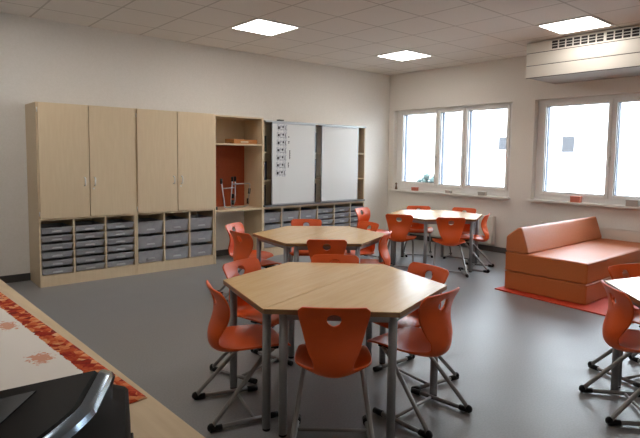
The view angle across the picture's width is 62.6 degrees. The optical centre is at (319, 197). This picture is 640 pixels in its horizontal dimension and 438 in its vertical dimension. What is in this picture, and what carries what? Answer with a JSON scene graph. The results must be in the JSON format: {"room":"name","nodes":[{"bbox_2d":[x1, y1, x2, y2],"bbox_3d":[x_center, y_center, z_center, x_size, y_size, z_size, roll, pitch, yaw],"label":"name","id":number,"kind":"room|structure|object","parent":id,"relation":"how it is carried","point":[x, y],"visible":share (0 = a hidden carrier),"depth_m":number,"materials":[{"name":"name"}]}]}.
{"room":"classroom","nodes":[
{"label":"classroom","id":0,"kind":"room"},
{"bbox_2d":[0,12,389,275],"bbox_3d":[-2.043,-0.615,7.159,9.220,2.969,0.200,-3,6,-40],"label":"wall","id":1,"kind":"structure","parent":0,"point":[41,60],"depth_m":6.86,"materials":[{"name":"paint"}]},
{"bbox_2d":[0,249,228,282],"bbox_3d":[-2.036,0.832,7.152,8.700,0.085,0.014,-3,6,-40],"label":"baseboard","id":2,"kind":"structure","parent":1,"relation":"attached to","point":[25,276],"depth_m":5.98,"materials":[{"name":"grey"}]},
{"bbox_2d":[0,0,639,74],"bbox_3d":[0.829,-1.875,3.706,9.220,0.150,8.992,-3,6,-40],"label":"ceiling","id":3,"kind":"structure","parent":0,"point":[349,34],"depth_m":5.96,"materials":[{"name":"white tile"}]},
{"bbox_2d":[229,18,300,35],"bbox_3d":[-0.651,-2.009,6.213,0.613,0.007,0.613,-3,6,-40],"label":"recessed light","id":4,"kind":"object","parent":3,"relation":"in","point":[258,25],"visible":1,"depth_m":6.19,"materials":[{"name":"white plastic"}]},
{"bbox_2d":[376,50,432,60],"bbox_3d":[1.251,-2.113,7.832,0.613,0.007,0.613,-3,6,-40],"label":"recessed light","id":5,"kind":"object","parent":3,"relation":"in","point":[404,55],"visible":1,"depth_m":7.80,"materials":[{"name":"white plastic"}]},
{"bbox_2d":[535,15,614,34],"bbox_3d":[2.874,-1.945,5.938,0.613,0.007,0.613,-3,6,-40],"label":"recessed light","id":6,"kind":"object","parent":3,"relation":"in","point":[589,22],"visible":1,"depth_m":5.92,"materials":[{"name":"white plastic"}]},
{"bbox_2d":[526,25,639,83],"bbox_3d":[3.875,-1.719,6.124,0.823,0.465,2.680,-3,6,-40],"label":"ventilation unit","id":7,"kind":"object","parent":3,"relation":"hanging from","point":[614,53],"visible":1,"depth_m":6.37,"materials":[{"name":"beige metal"}]},
{"bbox_2d":[549,28,639,48],"bbox_3d":[3.650,-1.847,5.754,0.009,0.097,2.330,-3,6,-40],"label":"grille","id":8,"kind":"object","parent":7,"relation":"attached to","point":[621,34],"depth_m":6.21,"materials":[{"name":"white metal"}]},
{"bbox_2d":[6,239,639,437],"bbox_3d":[0.792,1.220,3.949,9.220,0.120,8.992,-3,6,-40],"label":"floor","id":9,"kind":"structure","parent":0,"point":[521,362],"depth_m":3.76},
{"bbox_2d":[25,102,136,287],"bbox_3d":[-2.745,-0.055,6.120,1.058,1.998,0.531,-3,6,-40],"label":"tall cabinet","id":10,"kind":"object","parent":9,"relation":"on","point":[81,166],"visible":0.88,"depth_m":5.89,"materials":[{"name":"brown wood"}]},
{"bbox_2d":[40,223,72,233],"bbox_3d":[-3.013,0.342,5.924,0.323,0.066,0.397,-3,6,-40],"label":"tray","id":11,"kind":"object","parent":10,"relation":"in","point":[53,227],"visible":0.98,"depth_m":5.84,"materials":[{"name":"plastic"}]},
{"bbox_2d":[41,240,72,250],"bbox_3d":[-3.015,0.522,5.938,0.323,0.066,0.397,-3,6,-40],"label":"tray","id":12,"kind":"object","parent":10,"relation":"in","point":[65,244],"visible":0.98,"depth_m":5.83,"materials":[{"name":"plastic"}]},
{"bbox_2d":[41,248,72,258],"bbox_3d":[-3.016,0.612,5.945,0.323,0.066,0.397,-3,6,-40],"label":"tray","id":13,"kind":"object","parent":10,"relation":"in","point":[46,254],"visible":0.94,"depth_m":5.83,"materials":[{"name":"plastic"}]},
{"bbox_2d":[41,232,72,241],"bbox_3d":[-3.014,0.432,5.931,0.323,0.066,0.397,-3,6,-40],"label":"tray","id":14,"kind":"object","parent":10,"relation":"in","point":[52,237],"visible":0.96,"depth_m":5.82,"materials":[{"name":"plastic"}]},
{"bbox_2d":[41,256,72,266],"bbox_3d":[-3.017,0.703,5.952,0.323,0.066,0.397,-3,6,-40],"label":"tray","id":15,"kind":"object","parent":10,"relation":"in","point":[66,260],"visible":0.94,"depth_m":5.84,"materials":[{"name":"plastic"}]},
{"bbox_2d":[42,264,73,274],"bbox_3d":[-3.018,0.793,5.960,0.323,0.066,0.397,-3,6,-40],"label":"tray","id":16,"kind":"object","parent":10,"relation":"in","point":[58,269],"visible":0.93,"depth_m":5.85,"materials":[{"name":"plastic"}]},
{"bbox_2d":[75,221,104,231],"bbox_3d":[-2.749,0.327,6.149,0.323,0.066,0.397,-3,6,-40],"label":"tray","id":17,"kind":"object","parent":10,"relation":"in","point":[83,225],"visible":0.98,"depth_m":6.06,"materials":[{"name":"plastic"}]},
{"bbox_2d":[75,245,104,254],"bbox_3d":[-2.752,0.598,6.170,0.323,0.066,0.397,-3,6,-40],"label":"tray","id":18,"kind":"object","parent":10,"relation":"in","point":[89,249],"visible":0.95,"depth_m":6.06,"materials":[{"name":"plastic"}]},
{"bbox_2d":[75,230,104,239],"bbox_3d":[-2.750,0.417,6.156,0.323,0.066,0.397,-3,6,-40],"label":"tray","id":19,"kind":"object","parent":10,"relation":"in","point":[92,233],"visible":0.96,"depth_m":6.05,"materials":[{"name":"plastic"}]},
{"bbox_2d":[75,238,104,246],"bbox_3d":[-2.751,0.508,6.163,0.323,0.066,0.397,-3,6,-40],"label":"tray","id":20,"kind":"object","parent":10,"relation":"in","point":[90,241],"visible":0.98,"depth_m":6.05,"materials":[{"name":"plastic"}]},
{"bbox_2d":[76,261,104,270],"bbox_3d":[-2.755,0.778,6.184,0.323,0.066,0.397,-3,6,-40],"label":"tray","id":21,"kind":"object","parent":10,"relation":"in","point":[95,264],"visible":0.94,"depth_m":6.08,"materials":[{"name":"plastic"}]},
{"bbox_2d":[76,253,104,262],"bbox_3d":[-2.753,0.688,6.177,0.323,0.066,0.397,-3,6,-40],"label":"tray","id":22,"kind":"object","parent":10,"relation":"in","point":[97,256],"visible":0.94,"depth_m":6.07,"materials":[{"name":"plastic"}]},
{"bbox_2d":[106,219,133,228],"bbox_3d":[-2.485,0.313,6.373,0.323,0.066,0.397,-3,6,-40],"label":"tray","id":23,"kind":"object","parent":10,"relation":"in","point":[113,223],"visible":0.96,"depth_m":6.29,"materials":[{"name":"plastic"}]},
{"bbox_2d":[107,242,133,251],"bbox_3d":[-2.489,0.584,6.394,0.323,0.066,0.397,-3,6,-40],"label":"tray","id":24,"kind":"object","parent":10,"relation":"in","point":[120,246],"visible":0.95,"depth_m":6.29,"materials":[{"name":"plastic"}]},
{"bbox_2d":[107,235,133,243],"bbox_3d":[-2.488,0.493,6.387,0.323,0.066,0.397,-3,6,-40],"label":"tray","id":25,"kind":"object","parent":10,"relation":"in","point":[124,238],"visible":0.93,"depth_m":6.28,"materials":[{"name":"plastic"}]},
{"bbox_2d":[107,228,133,236],"bbox_3d":[-2.486,0.403,6.380,0.323,0.066,0.397,-3,6,-40],"label":"tray","id":26,"kind":"object","parent":10,"relation":"in","point":[117,231],"visible":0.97,"depth_m":6.27,"materials":[{"name":"plastic"}]},
{"bbox_2d":[107,257,134,266],"bbox_3d":[-2.491,0.764,6.409,0.323,0.066,0.397,-3,6,-40],"label":"tray","id":27,"kind":"object","parent":10,"relation":"in","point":[121,261],"visible":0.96,"depth_m":6.30,"materials":[{"name":"plastic"}]},
{"bbox_2d":[107,250,134,259],"bbox_3d":[-2.490,0.674,6.402,0.323,0.066,0.397,-3,6,-40],"label":"tray","id":28,"kind":"object","parent":10,"relation":"in","point":[125,253],"visible":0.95,"depth_m":6.29,"materials":[{"name":"plastic"}]},
{"bbox_2d":[0,279,204,437],"bbox_3d":[-1.192,0.940,1.706,0.860,0.740,3.800,-3,6,-42],"label":"desk","id":29,"kind":"object","parent":9,"relation":"on","point":[149,418],"visible":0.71,"depth_m":1.48,"materials":[{"name":"laminate"}]},
{"bbox_2d":[0,369,133,437],"bbox_3d":[-0.571,0.530,1.009,0.410,0.186,0.540,-1,5,-21],"label":"printer","id":30,"kind":"object","parent":29,"relation":"on","point":[87,404],"visible":1,"depth_m":1.10,"materials":[{"name":"black plastic"}]},
{"bbox_2d":[0,292,146,403],"bbox_3d":[-1.533,0.527,2.149,0.620,0.004,2.300,-4,6,-44],"label":"tablecloth","id":31,"kind":"object","parent":29,"relation":"on","point":[31,352],"visible":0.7,"depth_m":1.86,"materials":[{"name":"fabric"}]},
{"bbox_2d":[134,108,214,274],"bbox_3d":[-1.939,-0.099,6.806,1.054,1.998,0.531,-3,6,-40],"label":"tall cabinet","id":32,"kind":"object","parent":9,"relation":"on","point":[175,150],"visible":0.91,"depth_m":6.61,"materials":[{"name":"brown wood"}]},
{"bbox_2d":[138,218,162,233],"bbox_3d":[-2.206,0.347,6.616,0.321,0.147,0.397,-3,6,-40],"label":"tray","id":33,"kind":"object","parent":32,"relation":"in","point":[145,225],"visible":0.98,"depth_m":6.49,"materials":[{"name":"plastic"}]},
{"bbox_2d":[138,233,162,248],"bbox_3d":[-2.208,0.528,6.630,0.321,0.147,0.397,-3,6,-40],"label":"tray","id":34,"kind":"object","parent":32,"relation":"in","point":[147,240],"visible":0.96,"depth_m":6.50,"materials":[{"name":"plastic"}]},
{"bbox_2d":[138,247,163,262],"bbox_3d":[-2.210,0.708,6.644,0.321,0.147,0.397,-3,6,-40],"label":"tray","id":35,"kind":"object","parent":32,"relation":"in","point":[152,254],"visible":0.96,"depth_m":6.52,"materials":[{"name":"plastic"}]},
{"bbox_2d":[165,216,188,231],"bbox_3d":[-1.943,0.333,6.839,0.321,0.147,0.397,-3,6,-40],"label":"tray","id":36,"kind":"object","parent":32,"relation":"in","point":[172,223],"visible":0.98,"depth_m":6.71,"materials":[{"name":"plastic"}]},
{"bbox_2d":[165,230,188,245],"bbox_3d":[-1.946,0.513,6.854,0.321,0.147,0.397,-3,6,-40],"label":"tray","id":37,"kind":"object","parent":32,"relation":"in","point":[179,237],"visible":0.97,"depth_m":6.73,"materials":[{"name":"plastic"}]},
{"bbox_2d":[165,244,188,259],"bbox_3d":[-1.948,0.694,6.868,0.321,0.147,0.397,-3,6,-40],"label":"tray","id":38,"kind":"object","parent":32,"relation":"in","point":[172,251],"visible":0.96,"depth_m":6.74,"materials":[{"name":"plastic"}]},
{"bbox_2d":[190,214,212,228],"bbox_3d":[-1.681,0.319,7.063,0.321,0.147,0.397,-3,6,-40],"label":"tray","id":39,"kind":"object","parent":32,"relation":"in","point":[198,221],"visible":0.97,"depth_m":6.94,"materials":[{"name":"plastic"}]},
{"bbox_2d":[191,242,212,256],"bbox_3d":[-1.685,0.679,7.091,0.321,0.147,0.397,-3,6,-40],"label":"tray","id":40,"kind":"object","parent":32,"relation":"in","point":[200,248],"visible":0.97,"depth_m":6.97,"materials":[{"name":"plastic"}]},
{"bbox_2d":[191,228,212,242],"bbox_3d":[-1.683,0.499,7.077,0.321,0.147,0.397,-3,6,-40],"label":"tray","id":41,"kind":"object","parent":32,"relation":"in","point":[197,235],"visible":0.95,"depth_m":6.96,"materials":[{"name":"plastic"}]},
{"bbox_2d":[214,115,262,263],"bbox_3d":[-1.258,-0.135,7.422,0.774,1.990,0.477,-3,6,-40],"label":"open shelf unit","id":42,"kind":"object","parent":9,"relation":"on","point":[242,161],"visible":0.55,"depth_m":7.61,"materials":[{"name":"brown wood"}]},
{"bbox_2d":[220,176,250,207],"bbox_3d":[-1.204,-0.085,7.424,0.498,0.441,0.084,-3,6,-40],"label":"metal stand","id":43,"kind":"object","parent":42,"relation":"on","point":[234,177],"visible":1,"depth_m":7.37,"materials":[{"name":"silver metal"}]},
{"bbox_2d":[216,205,261,211],"bbox_3d":[-1.261,0.151,7.444,0.738,0.025,0.476,-3,6,-40],"label":"countertop","id":44,"kind":"structure","parent":42,"relation":"on","point":[219,209],"depth_m":7.34,"materials":[{"name":"brown wood"}]},
{"bbox_2d":[225,139,256,143],"bbox_3d":[-1.116,-0.798,7.463,0.378,0.069,0.248,-3,6,-40],"label":"wooden tray","id":45,"kind":"object","parent":42,"relation":"on","point":[237,141],"visible":0.96,"depth_m":7.36,"materials":[{"name":"orange wood"}]},
{"bbox_2d":[192,280,290,432],"bbox_3d":[-0.450,0.849,3.021,0.492,0.731,0.444,-1,5,-25],"label":"chair","id":46,"kind":"object","parent":9,"relation":"on","point":[222,338],"visible":0.88,"depth_m":2.93,"materials":[{"name":"orange plastic"}]},
{"bbox_2d":[217,222,273,294],"bbox_3d":[-0.782,0.643,5.602,0.492,0.731,0.444,2,5,20],"label":"chair","id":47,"kind":"object","parent":9,"relation":"on","point":[238,226],"visible":0.54,"depth_m":5.62,"materials":[{"name":"orange plastic"}]},
{"bbox_2d":[209,257,292,383],"bbox_3d":[-0.424,0.806,3.574,0.492,0.731,0.444,4,5,35],"label":"chair","id":48,"kind":"object","parent":9,"relation":"on","point":[245,310],"visible":0.45,"depth_m":3.58,"materials":[{"name":"orange plastic"}]},
{"bbox_2d":[224,230,281,301],"bbox_3d":[-0.656,0.679,5.154,0.492,0.731,0.444,-3,6,-42],"label":"chair","id":49,"kind":"object","parent":9,"relation":"on","point":[242,250],"visible":0.59,"depth_m":5.01,"materials":[{"name":"orange plastic"}]},
{"bbox_2d":[252,226,346,262],"bbox_3d":[-0.260,0.687,5.402,0.582,0.690,1.347,3,5,27],"label":"table","id":50,"kind":"object","parent":9,"relation":"on","point":[278,237],"visible":0.45,"depth_m":5.21,"materials":[{"name":"grey paint"}]},
{"bbox_2d":[223,262,381,430],"bbox_3d":[-0.168,0.845,3.405,0.591,0.690,1.367,4,5,33],"label":"table","id":51,"kind":"object","parent":9,"relation":"on","point":[261,289],"visible":0.73,"depth_m":3.24,"materials":[{"name":"grey paint"}]},
{"bbox_2d":[289,219,321,260],"bbox_3d":[-0.158,0.622,5.960,0.444,0.731,0.492,1,4,-1],"label":"chair","id":52,"kind":"object","parent":9,"relation":"on","point":[295,222],"visible":0.3,"depth_m":6.08,"materials":[{"name":"orange plastic"}]},
{"bbox_2d":[263,120,365,255],"bbox_3d":[-0.169,-0.179,8.322,2.044,1.962,0.521,-3,6,-40],"label":"tall cabinet","id":53,"kind":"object","parent":9,"relation":"on","point":[339,156],"visible":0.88,"depth_m":8.12,"materials":[{"name":"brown wood"}]},
{"bbox_2d":[264,185,265,204],"bbox_3d":[-0.877,-0.042,7.760,0.030,0.310,0.230,-3,6,-40],"label":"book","id":54,"kind":"object","parent":53,"relation":"in","point":[264,185],"visible":0.32,"depth_m":7.67,"materials":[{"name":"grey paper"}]},
{"bbox_2d":[264,242,275,247],"bbox_3d":[-0.820,0.632,7.828,0.296,0.147,0.397,-3,6,-40],"label":"tray","id":55,"kind":"object","parent":53,"relation":"in","point":[266,245],"visible":0.11,"depth_m":7.64,"materials":[{"name":"plastic"}]},
{"bbox_2d":[264,210,280,222],"bbox_3d":[-0.815,0.271,7.800,0.296,0.147,0.397,-3,6,-40],"label":"tray","id":56,"kind":"object","parent":53,"relation":"in","point":[270,216],"visible":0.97,"depth_m":7.67,"materials":[{"name":"plastic"}]},
{"bbox_2d":[264,223,280,230],"bbox_3d":[-0.818,0.452,7.814,0.296,0.147,0.397,-3,6,-40],"label":"tray","id":57,"kind":"object","parent":53,"relation":"in","point":[267,226],"visible":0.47,"depth_m":7.69,"materials":[{"name":"plastic"}]},
{"bbox_2d":[276,170,285,176],"bbox_3d":[-0.568,-0.359,7.624,0.185,0.100,0.003,-3,6,-40],"label":"picture card","id":58,"kind":"object","parent":53,"relation":"attached to","point":[279,173],"visible":1,"depth_m":7.62,"materials":[{"name":"paper"}]},
{"bbox_2d":[276,162,285,168],"bbox_3d":[-0.564,-0.468,7.617,0.185,0.100,0.003,-3,6,-40],"label":"picture card","id":59,"kind":"object","parent":53,"relation":"attached to","point":[279,165],"visible":1,"depth_m":7.62,"materials":[{"name":"paper"}]},
{"bbox_2d":[276,155,285,161],"bbox_3d":[-0.560,-0.576,7.611,0.185,0.100,0.003,-3,6,-40],"label":"picture card","id":60,"kind":"object","parent":53,"relation":"attached to","point":[279,158],"visible":1,"depth_m":7.61,"materials":[{"name":"paper"}]},
{"bbox_2d":[276,147,286,153],"bbox_3d":[-0.557,-0.684,7.604,0.185,0.100,0.003,-3,6,-40],"label":"picture card","id":61,"kind":"object","parent":53,"relation":"attached to","point":[279,150],"visible":1,"depth_m":7.61,"materials":[{"name":"paper"}]},
{"bbox_2d":[276,139,286,146],"bbox_3d":[-0.553,-0.793,7.598,0.185,0.100,0.003,-3,6,-40],"label":"picture card","id":62,"kind":"object","parent":53,"relation":"attached to","point":[279,142],"visible":1,"depth_m":7.59,"materials":[{"name":"paper"}]},
{"bbox_2d":[277,132,286,138],"bbox_3d":[-0.550,-0.901,7.591,0.185,0.100,0.003,-3,6,-40],"label":"picture card","id":63,"kind":"object","parent":53,"relation":"attached to","point":[280,135],"visible":1,"depth_m":7.59,"materials":[{"name":"paper"}]},
{"bbox_2d":[277,124,286,131],"bbox_3d":[-0.546,-1.009,7.584,0.185,0.100,0.003,-3,6,-40],"label":"picture card","id":64,"kind":"object","parent":53,"relation":"attached to","point":[280,127],"visible":1,"depth_m":7.58,"materials":[{"name":"paper"}]},
{"bbox_2d":[282,221,290,226],"bbox_3d":[-0.564,0.438,8.030,0.322,0.147,0.397,-3,6,-40],"label":"tray","id":65,"kind":"object","parent":53,"relation":"in","point":[284,223],"visible":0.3,"depth_m":7.88,"materials":[{"name":"plastic"}]},
{"bbox_2d":[282,209,298,220],"bbox_3d":[-0.562,0.257,8.016,0.322,0.147,0.397,-3,6,-40],"label":"tray","id":66,"kind":"object","parent":53,"relation":"in","point":[287,214],"visible":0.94,"depth_m":7.88,"materials":[{"name":"plastic"}]},
{"bbox_2d":[301,207,316,218],"bbox_3d":[-0.300,0.243,8.239,0.320,0.147,0.397,-3,6,-40],"label":"tray","id":67,"kind":"object","parent":53,"relation":"in","point":[306,213],"visible":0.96,"depth_m":8.12,"materials":[{"name":"plastic"}]},
{"bbox_2d":[264,178,362,181],"bbox_3d":[-0.184,-0.298,8.332,2.008,0.018,0.452,-3,6,-40],"label":"shelf","id":68,"kind":"object","parent":53,"relation":"attached to","point":[268,179],"depth_m":8.40,"materials":[{"name":"brown wood"}]},
{"bbox_2d":[318,213,332,218],"bbox_3d":[-0.036,0.278,8.468,0.326,0.066,0.397,-3,6,-40],"label":"tray","id":69,"kind":"object","parent":53,"relation":"in","point":[320,215],"visible":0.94,"depth_m":8.35,"materials":[{"name":"plastic"}]},
{"bbox_2d":[318,206,333,212],"bbox_3d":[-0.035,0.188,8.461,0.326,0.066,0.397,-3,6,-40],"label":"tray","id":70,"kind":"object","parent":53,"relation":"in","point":[320,209],"visible":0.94,"depth_m":8.34,"materials":[{"name":"plastic"}]},
{"bbox_2d":[320,218,332,223],"bbox_3d":[-0.037,0.369,8.475,0.326,0.066,0.397,-3,6,-40],"label":"tray","id":71,"kind":"object","parent":53,"relation":"in","point":[324,220],"visible":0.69,"depth_m":8.38,"materials":[{"name":"plastic"}]},
{"bbox_2d":[335,222,348,225],"bbox_3d":[0.230,0.444,8.711,0.332,0.066,0.397,-3,6,-40],"label":"tray","id":72,"kind":"object","parent":53,"relation":"in","point":[341,223],"visible":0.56,"depth_m":8.64,"materials":[{"name":"plastic"}]},
{"bbox_2d":[335,205,349,211],"bbox_3d":[0.233,0.173,8.690,0.332,0.066,0.397,-3,6,-40],"label":"tray","id":73,"kind":"object","parent":53,"relation":"in","point":[337,208],"visible":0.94,"depth_m":8.57,"materials":[{"name":"plastic"}]},
{"bbox_2d":[335,217,349,222],"bbox_3d":[0.231,0.354,8.704,0.332,0.066,0.397,-3,6,-40],"label":"tray","id":74,"kind":"object","parent":53,"relation":"in","point":[337,219],"visible":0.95,"depth_m":8.59,"materials":[{"name":"plastic"}]},
{"bbox_2d":[335,211,349,216],"bbox_3d":[0.232,0.264,8.697,0.332,0.066,0.397,-3,6,-40],"label":"tray","id":75,"kind":"object","parent":53,"relation":"in","point":[337,214],"visible":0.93,"depth_m":8.58,"materials":[{"name":"plastic"}]},
{"bbox_2d":[351,205,362,210],"bbox_3d":[0.483,0.160,8.903,0.278,0.066,0.397,-3,6,-40],"label":"tray","id":76,"kind":"object","parent":53,"relation":"in","point":[353,207],"visible":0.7,"depth_m":8.77,"materials":[{"name":"plastic"}]},
{"bbox_2d":[307,239,346,262],"bbox_3d":[0.058,0.715,4.809,0.444,0.731,0.492,1,4,1],"label":"chair","id":77,"kind":"object","parent":9,"relation":"on","point":[315,246],"visible":0.27,"depth_m":4.64,"materials":[{"name":"orange plastic"}]},
{"bbox_2d":[290,306,374,437],"bbox_3d":[0.067,0.878,2.733,0.444,0.731,0.492,1,4,1],"label":"chair","id":78,"kind":"object","parent":9,"relation":"on","point":[328,351],"visible":1,"depth_m":2.57,"materials":[{"name":"orange plastic"}]},
{"bbox_2d":[286,226,384,262],"bbox_3d":[0.261,0.714,5.136,0.582,0.690,1.347,3,5,27],"label":"table","id":79,"kind":"object","parent":9,"relation":"on","point":[357,239],"visible":0.47,"depth_m":4.96,"materials":[{"name":"grey paint"}]},
{"bbox_2d":[311,254,362,344],"bbox_3d":[0.101,0.798,3.754,0.444,0.731,0.492,1,4,2],"label":"chair","id":80,"kind":"object","parent":9,"relation":"on","point":[321,258],"visible":0.19,"depth_m":3.89,"materials":[{"name":"orange plastic"}]},
{"bbox_2d":[263,264,446,437],"bbox_3d":[0.331,0.876,3.084,0.591,0.690,1.367,4,5,33],"label":"table","id":81,"kind":"object","parent":9,"relation":"on","point":[390,293],"visible":0.9,"depth_m":2.79,"materials":[{"name":"brown wood"}]},
{"bbox_2d":[344,221,378,254],"bbox_3d":[0.414,0.639,5.829,0.492,0.731,0.444,-2,5,-32],"label":"chair","id":82,"kind":"object","parent":9,"relation":"on","point":[369,250],"visible":0.42,"depth_m":5.90,"materials":[{"name":"orange plastic"}]},
{"bbox_2d":[355,207,388,258],"bbox_3d":[0.716,0.515,7.465,0.492,0.731,0.444,4,6,38],"label":"chair","id":83,"kind":"object","parent":9,"relation":"on","point":[365,216],"visible":0.38,"depth_m":7.56,"materials":[{"name":"orange plastic"}]},
{"bbox_2d":[360,231,391,265],"bbox_3d":[0.497,0.693,5.160,0.492,0.731,0.444,2,5,20],"label":"chair","id":84,"kind":"object","parent":9,"relation":"on","point":[382,247],"visible":0.49,"depth_m":5.04,"materials":[{"name":"orange plastic"}]},
{"bbox_2d":[385,214,416,267],"bbox_3d":[1.058,0.561,6.925,0.444,0.731,0.492,2,5,18],"label":"chair","id":85,"kind":"object","parent":9,"relation":"on","point":[400,230],"visible":0.88,"depth_m":6.76,"materials":[{"name":"orange plastic"}]},
{"bbox_2d":[373,262,458,389],"bbox_3d":[0.604,0.825,3.487,0.492,0.731,0.444,-2,5,-35],"label":"chair","id":86,"kind":"object","parent":9,"relation":"on","point":[439,274],"visible":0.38,"depth_m":3.47,"materials":[{"name":"orange plastic"}]},
{"bbox_2d":[404,206,432,257],"bbox_3d":[1.468,0.496,7.813,0.444,0.731,0.492,1,5,6],"label":"chair","id":87,"kind":"object","parent":9,"relation":"on","point":[415,227],"visible":0.61,"depth_m":7.92,"materials":[{"name":"orange plastic"}]},
{"bbox_2d":[367,287,471,437],"bbox_3d":[0.554,0.863,3.001,0.492,0.731,0.444,5,6,45],"label":"chair","id":88,"kind":"object","parent":9,"relation":"on","point":[433,339],"visible":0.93,"depth_m":2.89,"materials":[{"name":"orange plastic"}]},
{"bbox_2d":[389,210,476,263],"bbox_3d":[1.542,0.542,7.522,1.347,0.690,0.582,0,5,-7],"label":"table","id":89,"kind":"object","parent":9,"relation":"on","point":[398,211],"visible":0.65,"depth_m":7.43,"materials":[{"name":"grey paint"}]},
{"bbox_2d":[392,214,482,271],"bbox_3d":[1.608,0.589,6.943,1.347,0.690,0.582,0,5,-7],"label":"table","id":90,"kind":"object","parent":9,"relation":"on","point":[425,219],"visible":0.66,"depth_m":6.75,"materials":[{"name":"grey paint"}]},
{"bbox_2d":[431,217,468,277],"bbox_3d":[1.626,0.589,6.653,0.444,0.731,0.492,1,5,6],"label":"chair","id":91,"kind":"object","parent":9,"relation":"on","point":[450,235],"visible":0.94,"depth_m":6.49,"materials":[{"name":"orange plastic"}]},
{"bbox_2d":[443,207,478,260],"bbox_3d":[2.034,0.518,7.621,0.444,0.731,0.492,3,5,31],"label":"chair","id":92,"kind":"object","parent":9,"relation":"on","point":[466,230],"visible":0.38,"depth_m":7.72,"materials":[{"name":"orange plastic"}]},
{"bbox_2d":[458,213,493,272],"bbox_3d":[2.037,0.569,6.970,0.492,0.731,0.444,3,5,26],"label":"chair","id":93,"kind":"object","parent":9,"relation":"on","point":[466,237],"visible":0.87,"depth_m":6.85,"materials":[{"name":"orange plastic"}]},
{"bbox_2d":[495,286,639,322],"bbox_3d":[3.156,1.031,5.862,1.920,0.014,1.460,-3,6,-36],"label":"floor mat","id":94,"kind":"object","parent":9,"relation":"on","point":[600,307],"visible":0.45,"depth_m":5.31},
{"bbox_2d":[505,216,639,304],"bbox_3d":[3.087,0.650,6.155,1.943,0.698,0.888,-3,6,-40],"label":"sofa","id":95,"kind":"object","parent":94,"relation":"on","point":[568,260],"visible":0.98,"depth_m":5.71,"materials":[{"name":"orange leather"}]},
{"bbox_2d":[579,280,639,425],"bbox_3d":[1.845,0.875,3.042,0.492,0.731,0.444,1,5,7],"label":"chair","id":96,"kind":"object","parent":9,"relation":"on","point":[619,316],"visible":1,"depth_m":3.00,"materials":[{"name":"orange plastic"}]},
{"bbox_2d":[588,263,639,387],"bbox_3d":[2.176,0.840,3.533,0.444,0.731,0.492,-1,5,-22],"label":"chair","id":97,"kind":"object","parent":9,"relation":"on","point":[615,271],"visible":0.41,"depth_m":3.63,"materials":[{"name":"orange plastic"}]},
{"bbox_2d":[604,281,639,390],"bbox_3d":[2.165,0.925,2.741,1.347,0.690,0.582,4,6,37],"label":"table","id":98,"kind":"object","parent":9,"relation":"on","point":[633,291],"visible":0.54,"depth_m":3.26,"materials":[{"name":"grey paint"}]},
{"bbox_2d":[605,277,639,387],"bbox_3d":[2.521,0.893,3.204,1.347,0.690,0.582,4,6,37],"label":"table","id":99,"kind":"object","parent":9,"relation":"on","point":[634,280],"visible":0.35,"depth_m":3.36,"materials":[{"name":"grey paint"}]},
{"bbox_2d":[387,56,639,247],"bbox_3d":[4.195,-0.505,6.711,0.320,2.969,8.592,-3,6,-40],"label":"wall","id":100,"kind":"structure","parent":0,"point":[503,80],"depth_m":8.00,"materials":[{"name":"paint"}]},
{"bbox_2d":[387,230,506,253],"bbox_3d":[4.056,0.940,6.710,0.014,0.085,8.577,-3,6,-40],"label":"baseboard","id":101,"kind":"structure","parent":100,"relation":"attached to","point":[419,237],"depth_m":8.40,"materials":[{"name":"grey"}]},
{"bbox_2d":[402,207,495,243],"bbox_3d":[2.113,0.506,8.896,0.100,0.559,1.836,-3,6,-40],"label":"radiator","id":102,"kind":"object","parent":100,"relation":"attached to","point":[491,219],"visible":0.2,"depth_m":8.23,"materials":[{"name":"beige metal"}]},
{"bbox_2d":[389,102,512,199],"bbox_3d":[2.182,-0.796,8.925,0.300,1.475,2.410,-3,6,-40],"label":"window","id":103,"kind":"structure","parent":100,"relation":"in","point":[436,187],"depth_m":8.92,"materials":[{"name":"white plastic"}]},
{"bbox_2d":[526,93,639,209],"bbox_3d":[4.056,-0.602,6.737,0.300,1.475,2.765,-3,6,-40],"label":"window","id":104,"kind":"structure","parent":100,"relation":"in","point":[610,198],"depth_m":7.15,"materials":[{"name":"white"}]},
{"bbox_2d":[570,196,581,202],"bbox_3d":[3.522,0.018,7.242,0.086,0.085,0.136,-4,6,-44],"label":"box","id":105,"kind":"object","parent":104,"relation":"on","point":[578,199],"visible":1,"depth_m":7.20,"materials":[{"name":"cardboard"}]},
{"bbox_2d":[626,199,639,206],"bbox_3d":[3.983,0.065,6.704,0.086,0.085,0.146,-4,6,-44],"label":"box","id":106,"kind":"object","parent":104,"relation":"on","point":[629,202],"visible":1,"depth_m":6.67,"materials":[{"name":"beige cardboard"}]},
{"bbox_2d":[540,221,639,242],"bbox_3d":[3.820,0.683,6.903,0.100,0.559,1.916,-3,6,-40],"label":"radiator","id":107,"kind":"object","parent":100,"relation":"attached to","point":[606,233],"visible":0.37,"depth_m":6.77,"materials":[{"name":"beige metal"}]},
{"bbox_2d":[541,221,639,232],"bbox_3d":[3.817,0.410,6.876,0.078,0.011,1.910,-3,6,-40],"label":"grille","id":108,"kind":"object","parent":107,"relation":"attached to","point":[609,230],"depth_m":6.84,"materials":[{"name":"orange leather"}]},
{"label":"outside","id":109,"kind":"structure","parent":0,"visible":0},
{"bbox_3d":[22.502,0.401,25.910,52.230,0.400,100.000,-3,6,-40],"label":"ground","id":110,"kind":"structure","parent":109,"visible":0},
{"bbox_2d":[417,173,433,181],"bbox_3d":[3.928,-0.177,18.822,0.888,1.416,0.820,-3,6,-40],"label":"bush","id":111,"kind":"object","parent":110,"relation":"on","point":[426,177],"visible":0.17,"depth_m":18.64,"materials":[{"name":"green plant"}]},
{"bbox_2d":[407,102,639,196],"bbox_3d":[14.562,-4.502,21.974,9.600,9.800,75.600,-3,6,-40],"label":"window panes","id":112,"kind":"structure","parent":110,"relation":"on","point":[578,134],"depth_m":21.11,"materials":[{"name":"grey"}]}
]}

